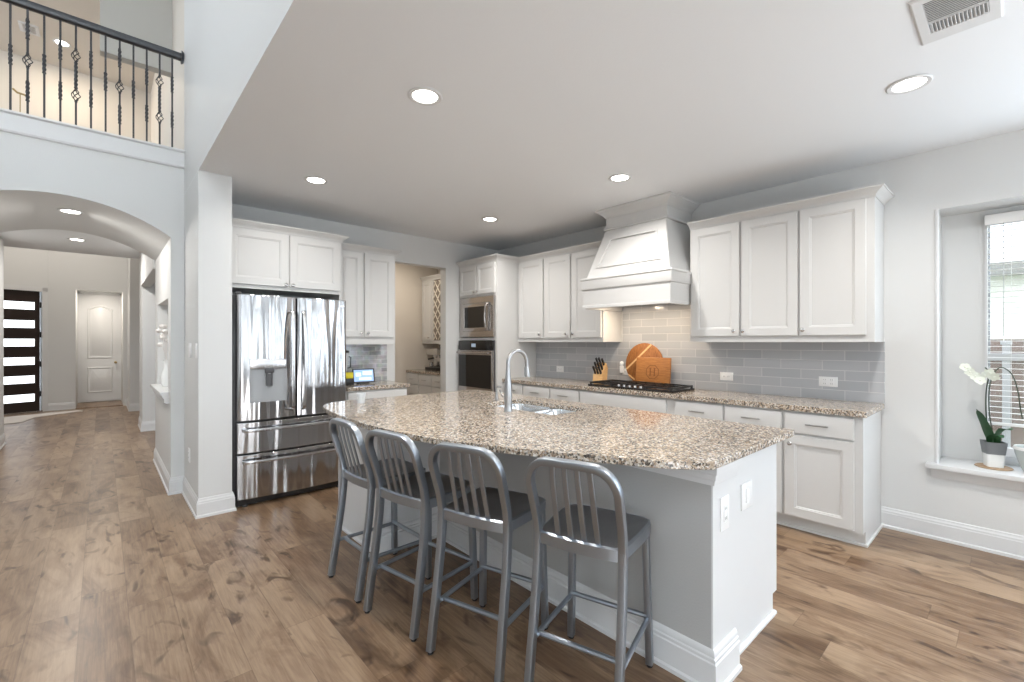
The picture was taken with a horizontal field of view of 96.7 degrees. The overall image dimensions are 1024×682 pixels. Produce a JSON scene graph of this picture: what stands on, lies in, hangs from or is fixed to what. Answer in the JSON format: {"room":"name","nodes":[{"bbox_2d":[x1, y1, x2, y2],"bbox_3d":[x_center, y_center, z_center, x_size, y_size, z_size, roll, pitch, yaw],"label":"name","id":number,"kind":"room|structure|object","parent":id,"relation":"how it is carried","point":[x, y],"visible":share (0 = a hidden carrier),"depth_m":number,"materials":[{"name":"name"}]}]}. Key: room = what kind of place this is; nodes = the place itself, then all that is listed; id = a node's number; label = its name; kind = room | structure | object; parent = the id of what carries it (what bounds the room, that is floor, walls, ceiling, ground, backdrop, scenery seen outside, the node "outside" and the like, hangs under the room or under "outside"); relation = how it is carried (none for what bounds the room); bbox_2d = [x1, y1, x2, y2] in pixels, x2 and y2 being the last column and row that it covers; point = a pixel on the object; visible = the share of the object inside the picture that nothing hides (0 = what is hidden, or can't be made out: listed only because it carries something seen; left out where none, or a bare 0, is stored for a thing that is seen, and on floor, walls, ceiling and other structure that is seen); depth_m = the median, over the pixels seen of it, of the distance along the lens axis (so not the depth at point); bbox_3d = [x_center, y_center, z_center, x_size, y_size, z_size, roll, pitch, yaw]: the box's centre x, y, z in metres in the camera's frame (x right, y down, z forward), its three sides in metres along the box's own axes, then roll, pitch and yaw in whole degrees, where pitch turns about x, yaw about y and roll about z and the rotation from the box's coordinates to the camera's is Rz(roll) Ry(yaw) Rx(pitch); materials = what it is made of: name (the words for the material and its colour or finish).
{"room":"kitchen","nodes":[
{"label":"kitchen","id":0,"kind":"room"},
{"bbox_2d":[0,237,3,435],"bbox_3d":[-6.061,0.000,5.173,0.120,2.740,2.400,0,0,-42],"label":"wall","id":1,"kind":"structure","parent":0,"point":[1,239],"depth_m":5.97,"materials":[{"name":"white paint"}]},
{"bbox_2d":[0,433,5,449],"bbox_3d":[-6.008,1.295,5.220,0.022,0.150,2.400,0,0,-42],"label":"baseboard","id":2,"kind":"structure","parent":1,"relation":"attached to","point":[2,437],"depth_m":5.95,"materials":[{"name":"white paint"}]},
{"bbox_2d":[4,246,47,409],"bbox_3d":[-9.903,-0.730,7.751,0.120,4.200,2.900,0,0,26],"label":"wall","id":3,"kind":"structure","parent":0,"point":[22,266],"depth_m":8.78,"materials":[{"name":"white paint"}]},
{"bbox_2d":[4,284,47,415],"bbox_3d":[-9.510,0.145,8.493,0.130,2.450,1.220,0,0,26],"label":"door","id":4,"kind":"structure","parent":3,"relation":"in","point":[22,304],"depth_m":8.76,"materials":[{"name":"black"}]},
{"bbox_2d":[48,402,74,410],"bbox_3d":[-9.057,1.295,9.148,0.390,0.150,0.022,0,0,-42],"label":"baseboard","id":5,"kind":"structure","parent":3,"relation":"attached to","point":[66,405],"depth_m":9.15,"materials":[{"name":"white paint"}]},
{"bbox_2d":[0,229,140,258],"bbox_3d":[-5.861,-1.478,5.757,5.400,0.215,3.000,0,0,-42],"label":"ceiling","id":6,"kind":"structure","parent":0,"point":[41,239],"depth_m":6.33,"materials":[{"name":"white paint"}]},
{"bbox_2d":[0,50,150,141],"bbox_3d":[-6.912,-2.857,6.775,5.600,2.545,0.080,0,0,-42],"label":"wall","id":7,"kind":"structure","parent":0,"point":[18,67],"depth_m":6.91,"materials":[{"name":"beige paint"}]},
{"bbox_2d":[0,0,154,92],"bbox_3d":[-5.990,-4.180,4.556,7.200,0.100,4.610,0,0,-42],"label":"ceiling","id":8,"kind":"structure","parent":0,"point":[89,10],"depth_m":6.23,"materials":[{"name":"beige paint"}]},
{"bbox_2d":[18,20,40,36],"bbox_3d":[-6.358,-4.125,5.995,0.190,0.010,0.260,0,0,-42],"label":"ceiling vent","id":9,"kind":"object","parent":8,"relation":"in","point":[34,30],"visible":0.72,"depth_m":5.99,"materials":[{"name":"white paint"}]},
{"bbox_2d":[52,39,70,47],"bbox_3d":[-6.215,-4.125,6.285,0.188,0.007,0.188,0,0,-42],"label":"recessed light","id":10,"kind":"object","parent":8,"relation":"in","point":[64,44],"visible":0.85,"depth_m":6.29,"materials":[{"name":"white paint"}]},
{"bbox_2d":[48,250,127,408],"bbox_3d":[-9.191,-0.730,9.938,1.250,4.200,1.330,0,0,-42],"label":"wall","id":11,"kind":"structure","parent":0,"point":[69,273],"depth_m":9.24,"materials":[{"name":"white paint"}]},
{"bbox_2d":[78,291,120,402],"bbox_3d":[-9.406,0.120,10.386,0.740,2.500,0.135,0,0,-42],"label":"door","id":12,"kind":"structure","parent":11,"relation":"in","point":[99,315],"depth_m":10.38,"materials":[{"name":"white paint"}]},
{"bbox_2d":[76,400,122,408],"bbox_3d":[-9.024,1.364,9.966,0.735,0.012,1.090,0,0,-42],"label":"trim","id":13,"kind":"structure","parent":11,"relation":"attached to","point":[118,402],"depth_m":9.89,"materials":[{"name":"brown wood"}]},
{"bbox_2d":[100,0,171,77],"bbox_3d":[-4.176,-3.760,4.112,9.300,1.340,1.540,0,0,-42],"label":"wall","id":14,"kind":"structure","parent":0,"point":[147,20],"depth_m":5.04,"materials":[{"name":"grey paint"}]},
{"bbox_2d":[128,237,183,477],"bbox_3d":[-5.042,-0.730,7.545,1.790,4.200,7.780,0,0,-42],"label":"wall","id":15,"kind":"structure","parent":0,"point":[169,265],"depth_m":5.07,"materials":[{"name":"white paint"}]},
{"bbox_2d":[125,398,138,411],"bbox_3d":[-7.343,1.295,9.919,1.630,0.150,1.172,0,0,-42],"label":"baseboard","id":16,"kind":"structure","parent":15,"relation":"attached to","point":[131,407],"depth_m":9.04,"materials":[{"name":"white paint"}]},
{"bbox_2d":[138,416,154,431],"bbox_3d":[-5.478,1.295,7.601,1.162,0.150,0.772,0,0,-42],"label":"baseboard","id":17,"kind":"structure","parent":15,"relation":"attached to","point":[148,425],"depth_m":7.00,"materials":[{"name":"white paint"}]},
{"bbox_2d":[150,384,168,403],"bbox_3d":[-3.546,0.517,4.679,0.205,0.105,1.180,0,0,-42],"label":"ledge","id":18,"kind":"object","parent":15,"relation":"attached to","point":[162,392],"visible":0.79,"depth_m":4.36,"materials":[{"name":"white paint"}]},
{"bbox_2d":[155,324,167,386],"bbox_3d":[-3.630,0.140,4.757,0.133,0.651,0.182,0,0,-20],"label":"flower vase","id":19,"kind":"object","parent":18,"relation":"on","point":[164,376],"visible":0.87,"depth_m":4.72,"materials":[{"name":"white ceramic"}]},
{"bbox_2d":[153,448,235,518],"bbox_3d":[-3.252,1.295,4.409,2.461,0.150,0.288,0,0,41],"label":"baseboard","id":20,"kind":"structure","parent":15,"relation":"attached to","point":[222,503],"depth_m":3.69,"materials":[{"name":"white paint"}]},
{"bbox_2d":[151,0,183,149],"bbox_3d":[-4.477,-2.880,5.954,0.120,2.500,4.400,0,0,-42],"label":"wall","id":21,"kind":"structure","parent":0,"point":[177,5],"depth_m":5.07,"materials":[{"name":"beige paint"}]},
{"bbox_2d":[184,170,231,498],"bbox_3d":[-2.633,0.015,3.925,0.227,2.710,0.822,0,0,-42],"label":"wall pillar","id":22,"kind":"structure","parent":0,"point":[208,198],"depth_m":3.63,"materials":[{"name":"white paint"}]},
{"bbox_2d":[184,0,292,193],"bbox_3d":[1.810,-2.887,-1.068,0.142,3.086,14.190,0,0,-42],"label":"wall header","id":23,"kind":"structure","parent":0,"point":[225,41],"depth_m":2.98,"materials":[{"name":"white paint"}]},
{"bbox_2d":[0,131,497,391],"bbox_3d":[-4.194,-0.107,4.237,9.440,2.955,1.730,0,0,-42],"label":"wall","id":24,"kind":"structure","parent":0,"point":[137,204],"depth_m":4.22,"materials":[{"name":"white paint"}]},
{"bbox_2d":[57,208,83,214],"bbox_3d":[-3.961,-1.171,4.090,0.188,0.007,0.188,0,0,-42],"label":"recessed light","id":25,"kind":"object","parent":24,"relation":"in","point":[68,211],"visible":1,"depth_m":4.08,"materials":[{"name":"white paint"}]},
{"bbox_2d":[0,108,184,168],"bbox_3d":[-5.091,-1.660,2.332,5.558,0.160,0.180,0,0,-42],"label":"trim","id":26,"kind":"structure","parent":24,"relation":"attached to","point":[11,121],"depth_m":3.71,"materials":[{"name":"white paint"}]},
{"bbox_2d":[0,0,183,146],"bbox_3d":[-4.335,-2.201,2.986,3.558,0.923,0.116,0,0,-42],"label":"balcony railing","id":27,"kind":"object","parent":26,"relation":"on","point":[28,5],"visible":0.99,"depth_m":3.75,"materials":[{"name":"black metal"}]},
{"bbox_2d":[232,227,340,299],"bbox_3d":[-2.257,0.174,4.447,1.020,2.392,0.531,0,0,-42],"label":"upper cabinet","id":28,"kind":"object","parent":24,"relation":"attached to","point":[268,263],"visible":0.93,"depth_m":4.29,"materials":[{"name":"grey paint"}]},
{"bbox_2d":[232,218,401,256],"bbox_3d":[-1.983,-1.027,4.695,1.760,0.098,0.550,0,0,-42],"label":"crown molding","id":29,"kind":"structure","parent":28,"relation":"on","point":[236,222],"depth_m":4.40,"materials":[{"name":"grey paint"}]},
{"bbox_2d":[346,344,386,380],"bbox_3d":[-1.782,0.240,5.238,0.735,0.430,0.010,0,0,-42],"label":"tile backsplash","id":30,"kind":"structure","parent":24,"relation":"attached to","point":[362,356],"depth_m":5.33,"materials":[{"name":"tile"}]},
{"bbox_2d":[341,249,394,343],"bbox_3d":[-1.681,-0.482,5.081,0.675,1.015,0.381,0,0,-42],"label":"upper cabinet","id":31,"kind":"object","parent":24,"relation":"attached to","point":[367,279],"visible":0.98,"depth_m":4.98,"materials":[{"name":"grey paint"}]},
{"bbox_2d":[422,278,439,343],"bbox_3d":[-1.026,-0.502,7.306,0.359,1.055,1.150,0,0,-42],"label":"upper cabinet","id":32,"kind":"object","parent":24,"relation":"attached to","point":[430,289],"visible":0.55,"depth_m":7.42,"materials":[{"name":"grey paint"}]},
{"bbox_2d":[420,274,439,281],"bbox_3d":[-1.009,-1.045,7.286,0.364,0.059,1.204,0,0,-42],"label":"crown molding","id":33,"kind":"structure","parent":32,"relation":"attached to","point":[431,277],"depth_m":7.41,"materials":[{"name":"grey paint"}]},
{"bbox_2d":[0,406,1023,681],"bbox_3d":[-1.971,1.430,1.926,9.850,0.120,23.700,0,0,-42],"label":"floor","id":34,"kind":"structure","parent":0,"point":[106,575],"depth_m":2.43,"materials":[{"name":"brown wood"}]},
{"bbox_2d":[4,410,80,423],"bbox_3d":[-8.808,1.363,7.896,1.019,0.011,2.202,0,0,32],"label":"entry rug","id":35,"kind":"object","parent":34,"relation":"on","point":[11,419],"visible":1,"depth_m":8.29,"materials":[{"name":"beige fabric"}]},
{"bbox_2d":[232,291,345,506],"bbox_3d":[-2.143,0.477,4.272,0.925,1.785,0.843,0,0,-42],"label":"refrigerator","id":36,"kind":"object","parent":34,"relation":"on","point":[289,353],"visible":0.89,"depth_m":3.94,"materials":[{"name":"grey metal"}]},
{"bbox_2d":[327,418,425,602],"bbox_3d":[-0.785,0.900,2.666,0.467,0.941,0.389,0,0,-44],"label":"counter stool","id":37,"kind":"object","parent":34,"relation":"on","point":[362,475],"visible":0.86,"depth_m":2.58,"materials":[{"name":"silver metal"}]},
{"bbox_2d":[346,387,406,400],"bbox_3d":[-1.583,0.933,4.973,0.675,0.874,0.632,0,0,-42],"label":"base cabinet","id":38,"kind":"object","parent":34,"relation":"on","point":[366,394],"visible":0.05,"depth_m":4.74,"materials":[{"name":"grey paint"}]},
{"bbox_2d":[346,380,409,391],"bbox_3d":[-1.584,0.476,4.992,0.700,0.040,0.618,0,0,-42],"label":"countertop","id":39,"kind":"structure","parent":38,"relation":"on","point":[379,384],"depth_m":4.83,"materials":[{"name":"stone"}]},
{"bbox_2d":[346,372,353,384],"bbox_3d":[-1.722,0.388,4.802,0.100,0.135,0.036,0,0,-42],"label":"snack packet","id":40,"kind":"object","parent":39,"relation":"on","point":[349,375],"visible":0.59,"depth_m":4.79,"materials":[{"name":"yellow plastic"}]},
{"bbox_2d":[352,368,374,383],"bbox_3d":[-1.643,0.374,5.014,0.240,0.164,0.090,0,0,-34],"label":"tablet","id":41,"kind":"object","parent":39,"relation":"on","point":[366,375],"visible":0.98,"depth_m":4.99,"materials":[{"name":"black glass"}]},
{"bbox_2d":[363,429,477,641],"bbox_3d":[-0.468,0.900,2.360,0.389,0.941,0.467,0,0,37],"label":"counter stool","id":42,"kind":"object","parent":34,"relation":"on","point":[417,491],"visible":0.92,"depth_m":2.27,"materials":[{"name":"silver metal"}]},
{"bbox_2d":[407,372,439,394],"bbox_3d":[-1.132,0.933,7.211,0.637,0.874,1.150,0,0,-42],"label":"base cabinet","id":43,"kind":"object","parent":34,"relation":"on","point":[419,383],"visible":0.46,"depth_m":7.07,"materials":[{"name":"grey paint"}]},
{"bbox_2d":[406,369,439,375],"bbox_3d":[-1.124,0.476,7.222,0.610,0.040,1.155,0,0,-42],"label":"countertop","id":44,"kind":"structure","parent":43,"relation":"on","point":[419,371],"depth_m":7.08,"materials":[{"name":"stone"}]},
{"bbox_2d":[425,345,439,370],"bbox_3d":[-1.229,0.248,7.346,0.312,0.415,0.330,0,0,-42],"label":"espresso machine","id":45,"kind":"object","parent":44,"relation":"on","point":[435,365],"visible":0.56,"depth_m":7.33,"materials":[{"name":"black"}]},
{"bbox_2d":[425,367,439,370],"bbox_3d":[-1.210,0.431,7.363,0.260,0.050,0.320,0,0,-42],"label":"drip tray","id":46,"kind":"object","parent":45,"relation":"on","point":[426,368],"depth_m":7.24,"materials":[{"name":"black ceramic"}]},
{"bbox_2d":[426,442,548,681],"bbox_3d":[-0.102,0.900,2.088,0.389,0.941,0.467,0,0,30],"label":"counter stool","id":47,"kind":"object","parent":34,"relation":"on","point":[500,509],"visible":0.98,"depth_m":1.99,"materials":[{"name":"silver metal"}]},
{"bbox_2d":[459,260,535,392],"bbox_3d":[-0.216,0.174,6.117,0.732,2.392,0.798,0,0,-42],"label":"tall cabinet","id":48,"kind":"object","parent":34,"relation":"on","point":[498,278],"visible":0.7,"depth_m":5.77,"materials":[{"name":"grey paint"}]},
{"bbox_2d":[456,340,494,391],"bbox_3d":[-0.302,0.340,6.040,0.603,0.720,0.718,0,0,-42],"label":"wall oven","id":49,"kind":"object","parent":48,"relation":"in","point":[476,358],"visible":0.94,"depth_m":5.83,"materials":[{"name":"grey metal"}]},
{"bbox_2d":[460,295,494,337],"bbox_3d":[-0.318,-0.320,6.025,0.546,0.520,0.718,0,0,-42],"label":"microwave","id":50,"kind":"object","parent":48,"relation":"in","point":[477,314],"visible":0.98,"depth_m":5.84,"materials":[{"name":"silver metal"}]},
{"bbox_2d":[503,382,523,394],"bbox_3d":[0.213,0.933,5.722,0.632,0.874,0.360,0,0,-42],"label":"base cabinet","id":51,"kind":"object","parent":34,"relation":"on","point":[517,388],"visible":0.17,"depth_m":5.47,"materials":[{"name":"grey paint"}]},
{"bbox_2d":[523,384,550,398],"bbox_3d":[0.481,0.933,5.425,0.632,0.874,0.441,0,0,-42],"label":"base cabinet","id":52,"kind":"object","parent":34,"relation":"on","point":[528,390],"visible":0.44,"depth_m":5.22,"materials":[{"name":"grey paint"}]},
{"bbox_2d":[338,408,776,681],"bbox_3d":[0.061,0.928,2.853,1.315,0.884,2.622,0,0,-42],"label":"kitchen island","id":53,"kind":"object","parent":34,"relation":"on","point":[713,533],"visible":0.37,"depth_m":2.04,"materials":[{"name":"grey paint"}]},
{"bbox_2d":[323,389,793,469],"bbox_3d":[-0.029,0.471,2.848,1.590,0.030,2.730,0,0,-42],"label":"island countertop","id":54,"kind":"structure","parent":53,"relation":"on","point":[595,433],"depth_m":2.40,"materials":[{"name":"stone"}]},
{"bbox_2d":[499,349,529,411],"bbox_3d":[0.020,0.251,3.080,0.228,0.410,0.109,0,0,-42],"label":"kitchen faucet","id":55,"kind":"object","parent":54,"relation":"on","point":[507,396],"visible":1,"depth_m":2.99,"materials":[{"name":"silver metal"}]},
{"bbox_2d":[498,403,576,414],"bbox_3d":[0.156,0.584,3.230,0.401,0.195,0.734,0,0,-42],"label":"sink","id":56,"kind":"object","parent":54,"relation":"in","point":[519,406],"visible":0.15,"depth_m":3.43,"materials":[{"name":"silver metal"}]},
{"bbox_2d":[720,494,728,531],"bbox_3d":[0.864,0.695,1.849,0.075,0.135,0.006,0,0,-42],"label":"outlet","id":57,"kind":"object","parent":53,"relation":"attached to","point":[724,498],"depth_m":1.84,"materials":[{"name":"white plastic"}]},
{"bbox_2d":[724,504,727,522],"bbox_3d":[0.867,0.695,1.846,0.032,0.068,0.004,0,0,-42],"label":"socket","id":58,"kind":"object","parent":53,"relation":"attached to","point":[725,505],"depth_m":1.85,"materials":[{"name":"grey plastic"}]},
{"bbox_2d":[741,479,751,510],"bbox_3d":[1.066,0.695,2.067,0.118,0.118,0.006,0,0,-42],"label":"light switch","id":59,"kind":"object","parent":53,"relation":"attached to","point":[746,484],"depth_m":2.06,"materials":[{"name":"white plastic"}]},
{"bbox_2d":[550,387,579,401],"bbox_3d":[0.770,0.933,5.104,0.632,0.874,0.422,0,0,-42],"label":"base cabinet","id":60,"kind":"object","parent":34,"relation":"on","point":[566,394],"visible":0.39,"depth_m":4.89,"materials":[{"name":"grey paint"}]},
{"bbox_2d":[524,456,653,681],"bbox_3d":[0.320,0.900,1.839,0.389,0.941,0.467,0,0,31],"label":"counter stool","id":61,"kind":"object","parent":34,"relation":"on","point":[592,531],"visible":1,"depth_m":1.76,"materials":[{"name":"silver metal"}]},
{"bbox_2d":[580,390,671,413],"bbox_3d":[1.257,0.933,4.565,0.631,0.874,1.030,0,0,-42],"label":"base cabinet","id":62,"kind":"object","parent":34,"relation":"on","point":[645,403],"visible":0.04,"depth_m":4.32,"materials":[{"name":"grey paint"}]},
{"bbox_2d":[502,376,883,417],"bbox_3d":[1.315,0.476,4.510,0.602,0.040,3.630,0,0,-42],"label":"countertop","id":63,"kind":"structure","parent":62,"relation":"on","point":[802,404],"depth_m":3.67,"materials":[{"name":"stone"}]},
{"bbox_2d":[592,357,607,380],"bbox_3d":[0.970,0.312,5.046,0.110,0.287,0.193,0,0,38],"label":"knife block","id":64,"kind":"object","parent":63,"relation":"on","point":[600,370],"visible":1,"depth_m":5.02,"materials":[{"name":"brown wood"}]},
{"bbox_2d":[588,379,694,392],"bbox_3d":[1.258,0.432,4.519,0.410,0.046,0.950,0,0,-42],"label":"gas cooktop","id":65,"kind":"object","parent":63,"relation":"in","point":[612,383],"visible":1,"depth_m":4.39,"materials":[{"name":"black glass"}]},
{"bbox_2d":[626,343,662,380],"bbox_3d":[1.400,0.232,4.822,0.054,0.445,0.445,0,0,-42],"label":"cutting board","id":66,"kind":"object","parent":63,"relation":"on","point":[643,349],"visible":0.61,"depth_m":4.88,"materials":[{"name":"brown wood"}]},
{"bbox_2d":[636,357,671,382],"bbox_3d":[1.449,0.307,4.678,0.049,0.295,0.390,0,0,-42],"label":"cutting board","id":67,"kind":"object","parent":63,"relation":"on","point":[648,369],"visible":0.74,"depth_m":4.66,"materials":[{"name":"brown wood"}]},
{"bbox_2d":[672,399,723,420],"bbox_3d":[1.754,0.933,4.012,0.632,0.874,0.458,0,0,-42],"label":"base cabinet","id":68,"kind":"object","parent":34,"relation":"on","point":[707,410],"visible":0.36,"depth_m":3.80,"materials":[{"name":"grey paint"}]},
{"bbox_2d":[724,404,786,525],"bbox_3d":[2.051,0.933,3.683,0.632,0.874,0.427,0,0,-42],"label":"base cabinet","id":69,"kind":"object","parent":34,"relation":"on","point":[732,413],"visible":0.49,"depth_m":3.41,"materials":[{"name":"grey paint"}]},
{"bbox_2d":[783,410,882,547],"bbox_3d":[2.356,0.933,3.345,0.632,0.874,0.485,0,0,-42],"label":"base cabinet","id":70,"kind":"object","parent":34,"relation":"on","point":[832,463],"visible":1,"depth_m":3.15,"materials":[{"name":"grey paint"}]},
{"bbox_2d":[184,0,1023,249],"bbox_3d":[3.314,-1.440,0.287,4.192,0.200,14.190,0,0,-42],"label":"ceiling","id":71,"kind":"structure","parent":0,"point":[543,102],"depth_m":2.58,"materials":[{"name":"white paint"}]},
{"bbox_2d":[304,176,327,184],"bbox_3d":[-1.621,-1.335,3.763,0.188,0.007,0.188,0,0,-42],"label":"recessed light","id":72,"kind":"object","parent":71,"relation":"in","point":[310,179],"visible":1,"depth_m":3.76,"materials":[{"name":"white paint"}]},
{"bbox_2d":[407,87,441,105],"bbox_3d":[-0.474,-1.335,2.478,0.188,0.007,0.188,0,0,-42],"label":"recessed light","id":73,"kind":"object","parent":71,"relation":"in","point":[426,96],"visible":1,"depth_m":2.48,"materials":[{"name":"white paint"}]},
{"bbox_2d":[481,217,498,221],"bbox_3d":[-0.240,-1.335,4.957,0.188,0.007,0.188,0,0,-42],"label":"recessed light","id":74,"kind":"object","parent":71,"relation":"in","point":[487,219],"visible":1,"depth_m":4.96,"materials":[{"name":"white paint"}]},
{"bbox_2d":[608,173,631,181],"bbox_3d":[0.880,-1.335,3.707,0.188,0.007,0.188,0,0,-42],"label":"recessed light","id":75,"kind":"object","parent":71,"relation":"in","point":[622,177],"visible":1,"depth_m":3.69,"materials":[{"name":"white paint"}]},
{"bbox_2d":[886,74,933,94],"bbox_3d":[2.062,-1.335,2.363,0.188,0.007,0.188,0,0,-42],"label":"recessed light","id":76,"kind":"object","parent":71,"relation":"in","point":[915,82],"visible":1,"depth_m":2.36,"materials":[{"name":"white paint"}]},
{"bbox_2d":[908,0,1003,45],"bbox_3d":[1.787,-1.335,1.828,0.383,0.010,0.253,0,0,-42],"label":"ceiling vent","id":77,"kind":"object","parent":71,"relation":"in","point":[934,20],"visible":1,"depth_m":1.85,"materials":[{"name":"white metal"}]},
{"bbox_2d":[498,129,1023,535],"bbox_3d":[4.652,0.015,1.493,0.290,2.710,14.190,0,0,-42],"label":"wall","id":78,"kind":"structure","parent":0,"point":[984,174],"depth_m":3.25,"materials":[{"name":"white paint"}]},
{"bbox_2d":[456,240,601,267],"bbox_3d":[0.250,-1.043,5.601,0.750,0.066,2.191,0,0,-42],"label":"crown molding","id":79,"kind":"structure","parent":78,"relation":"attached to","point":[592,245],"depth_m":5.58,"materials":[{"name":"grey paint"}]},
{"bbox_2d":[519,259,543,341],"bbox_3d":[0.343,-0.511,5.773,0.381,1.022,0.458,0,0,-42],"label":"upper cabinet","id":80,"kind":"object","parent":78,"relation":"attached to","point":[531,273],"visible":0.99,"depth_m":5.66,"materials":[{"name":"grey paint"}]},
{"bbox_2d":[544,248,620,341],"bbox_3d":[0.788,-0.511,5.279,0.381,1.022,0.872,0,0,-42],"label":"upper cabinet","id":81,"kind":"object","parent":78,"relation":"attached to","point":[565,320],"visible":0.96,"depth_m":5.15,"materials":[{"name":"grey paint"}]},
{"bbox_2d":[580,191,699,310],"bbox_3d":[1.281,-0.837,4.486,0.685,1.004,1.003,0,0,-42],"label":"range hood","id":82,"kind":"object","parent":78,"relation":"attached to","point":[642,257],"visible":0.98,"depth_m":4.25,"materials":[{"name":"grey paint"}]},
{"bbox_2d":[536,303,884,403],"bbox_3d":[1.544,0.015,4.716,0.012,0.880,3.630,0,0,-42],"label":"tile backsplash","id":83,"kind":"structure","parent":78,"relation":"attached to","point":[794,369],"depth_m":4.18,"materials":[{"name":"grey tile"}]},
{"bbox_2d":[720,372,732,380],"bbox_3d":[1.985,0.318,4.211,0.009,0.074,0.120,0,0,-42],"label":"wall outlet","id":84,"kind":"object","parent":83,"relation":"attached to","point":[723,375],"visible":1,"depth_m":4.21,"materials":[{"name":"white plastic"}]},
{"bbox_2d":[819,376,837,386],"bbox_3d":[2.516,0.316,3.622,0.009,0.078,0.127,0,0,-42],"label":"wall outlet","id":85,"kind":"object","parent":83,"relation":"attached to","point":[823,381],"visible":1,"depth_m":3.62,"materials":[{"name":"white plastic"}]},
{"bbox_2d":[822,378,833,384],"bbox_3d":[2.514,0.316,3.620,0.004,0.054,0.078,0,0,-42],"label":"socket","id":86,"kind":"object","parent":85,"relation":"attached to","point":[825,381],"depth_m":3.62,"materials":[{"name":"grey plastic"}]},
{"bbox_2d":[690,211,798,341],"bbox_3d":[2.019,-0.511,3.914,0.381,1.022,0.872,0,0,-42],"label":"upper cabinet","id":87,"kind":"object","parent":78,"relation":"attached to","point":[744,286],"visible":0.99,"depth_m":3.76,"materials":[{"name":"grey paint"}]},
{"bbox_2d":[687,183,894,230],"bbox_3d":[2.189,-1.043,3.717,0.390,0.066,1.392,0,0,-42],"label":"crown molding","id":88,"kind":"structure","parent":87,"relation":"attached to","point":[880,191],"depth_m":3.46,"materials":[{"name":"grey paint"}]},
{"bbox_2d":[799,196,883,341],"bbox_3d":[2.465,-0.511,3.419,0.381,1.022,0.460,0,0,-42],"label":"upper cabinet","id":89,"kind":"object","parent":78,"relation":"attached to","point":[841,245],"visible":1,"depth_m":3.30,"materials":[{"name":"grey paint"}]},
{"bbox_2d":[935,209,938,462],"bbox_3d":[2.954,-0.040,3.163,0.024,1.760,0.023,0,0,-42],"label":"trim","id":90,"kind":"structure","parent":78,"relation":"attached to","point":[936,210],"depth_m":3.15,"materials":[{"name":"white paint"}]},
{"bbox_2d":[881,506,1023,560],"bbox_3d":[3.537,1.295,2.497,0.022,0.150,2.375,0,0,-42],"label":"baseboard","id":91,"kind":"structure","parent":78,"relation":"attached to","point":[1011,545],"depth_m":3.08,"materials":[{"name":"white paint"}]},
{"bbox_2d":[926,456,1023,491],"bbox_3d":[3.729,0.890,2.468,0.355,0.100,2.175,0,0,-42],"label":"window sill","id":92,"kind":"structure","parent":78,"relation":"in","point":[950,468],"depth_m":3.01,"materials":[{"name":"white paint"}]},
{"bbox_2d":[974,463,1013,470],"bbox_3d":[3.224,0.836,3.047,0.184,0.008,0.184,0,0,-42],"label":"cork coaster","id":93,"kind":"object","parent":92,"relation":"on","point":[1006,468],"visible":0.81,"depth_m":3.02,"materials":[{"name":"beige wood"}]},
{"bbox_2d":[959,363,1022,467],"bbox_3d":[3.192,0.488,3.037,0.278,0.686,0.158,0,0,-2],"label":"potted orchid","id":94,"kind":"object","parent":93,"relation":"on","point":[994,450],"visible":1,"depth_m":3.03,"materials":[{"name":"white ceramic"}]},
{"bbox_2d":[1012,444,1023,471],"bbox_3d":[3.319,0.754,2.890,0.190,0.170,0.190,0,0,-42],"label":"ceramic planter","id":95,"kind":"object","parent":92,"relation":"on","point":[1018,448],"visible":1,"depth_m":2.91,"materials":[{"name":"grey ceramic"}]},
{"bbox_2d":[942,205,1023,466],"bbox_3d":[3.889,-0.030,2.630,0.100,1.900,2.200,0,0,-42],"label":"window recess","id":96,"kind":"structure","parent":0,"point":[963,235],"depth_m":3.27,"materials":[{"name":"white paint"}]},
{"bbox_2d":[985,226,1023,462],"bbox_3d":[3.899,-0.033,2.605,0.100,1.695,1.650,0,0,-42],"label":"window","id":97,"kind":"structure","parent":96,"relation":"in","point":[1010,456],"depth_m":3.17,"materials":[{"name":"white paint"}]},
{"bbox_2d":[985,210,1023,427],"bbox_3d":[3.559,-0.153,2.854,0.052,1.443,0.825,0,0,-42],"label":"window blind","id":98,"kind":"object","parent":97,"relation":"attached to","point":[1005,218],"visible":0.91,"depth_m":3.07,"materials":[{"name":"white plastic"}]},
{"label":"outside","id":99,"kind":"structure","parent":0,"visible":0},
{"bbox_3d":[13.596,1.645,10.905,25.200,0.150,26.000,0,0,-42],"label":"lawn","id":100,"kind":"structure","parent":99,"visible":0},
{"bbox_2d":[988,226,989,420],"bbox_3d":[3.362,0.170,3.455,0.180,2.800,0.368,0,0,-42],"label":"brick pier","id":101,"kind":"structure","parent":100,"relation":"on","point":[988,226],"depth_m":3.26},
{"bbox_2d":[1000,341,1010,446],"bbox_3d":[3.628,0.780,3.339,0.080,1.580,0.060,0,0,-42],"label":"fence post","id":102,"kind":"object","parent":100,"relation":"on","point":[1007,433],"visible":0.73,"depth_m":3.32,"materials":[{"name":"white paint"}]},
{"bbox_2d":[990,242,1023,340],"bbox_3d":[12.593,-0.380,10.001,6.900,3.900,14.800,0,0,-42],"label":"house","id":103,"kind":"structure","parent":100,"relation":"on","point":[1018,312],"depth_m":8.79,"materials":[{"name":"white"}]},
{"bbox_2d":[990,339,1023,447],"bbox_3d":[5.672,0.770,4.438,0.070,1.600,9.000,0,0,-42],"label":"wooden fence","id":104,"kind":"object","parent":100,"relation":"on","point":[1017,434],"visible":0.03,"depth_m":4.84,"materials":[{"name":"brown wood"}]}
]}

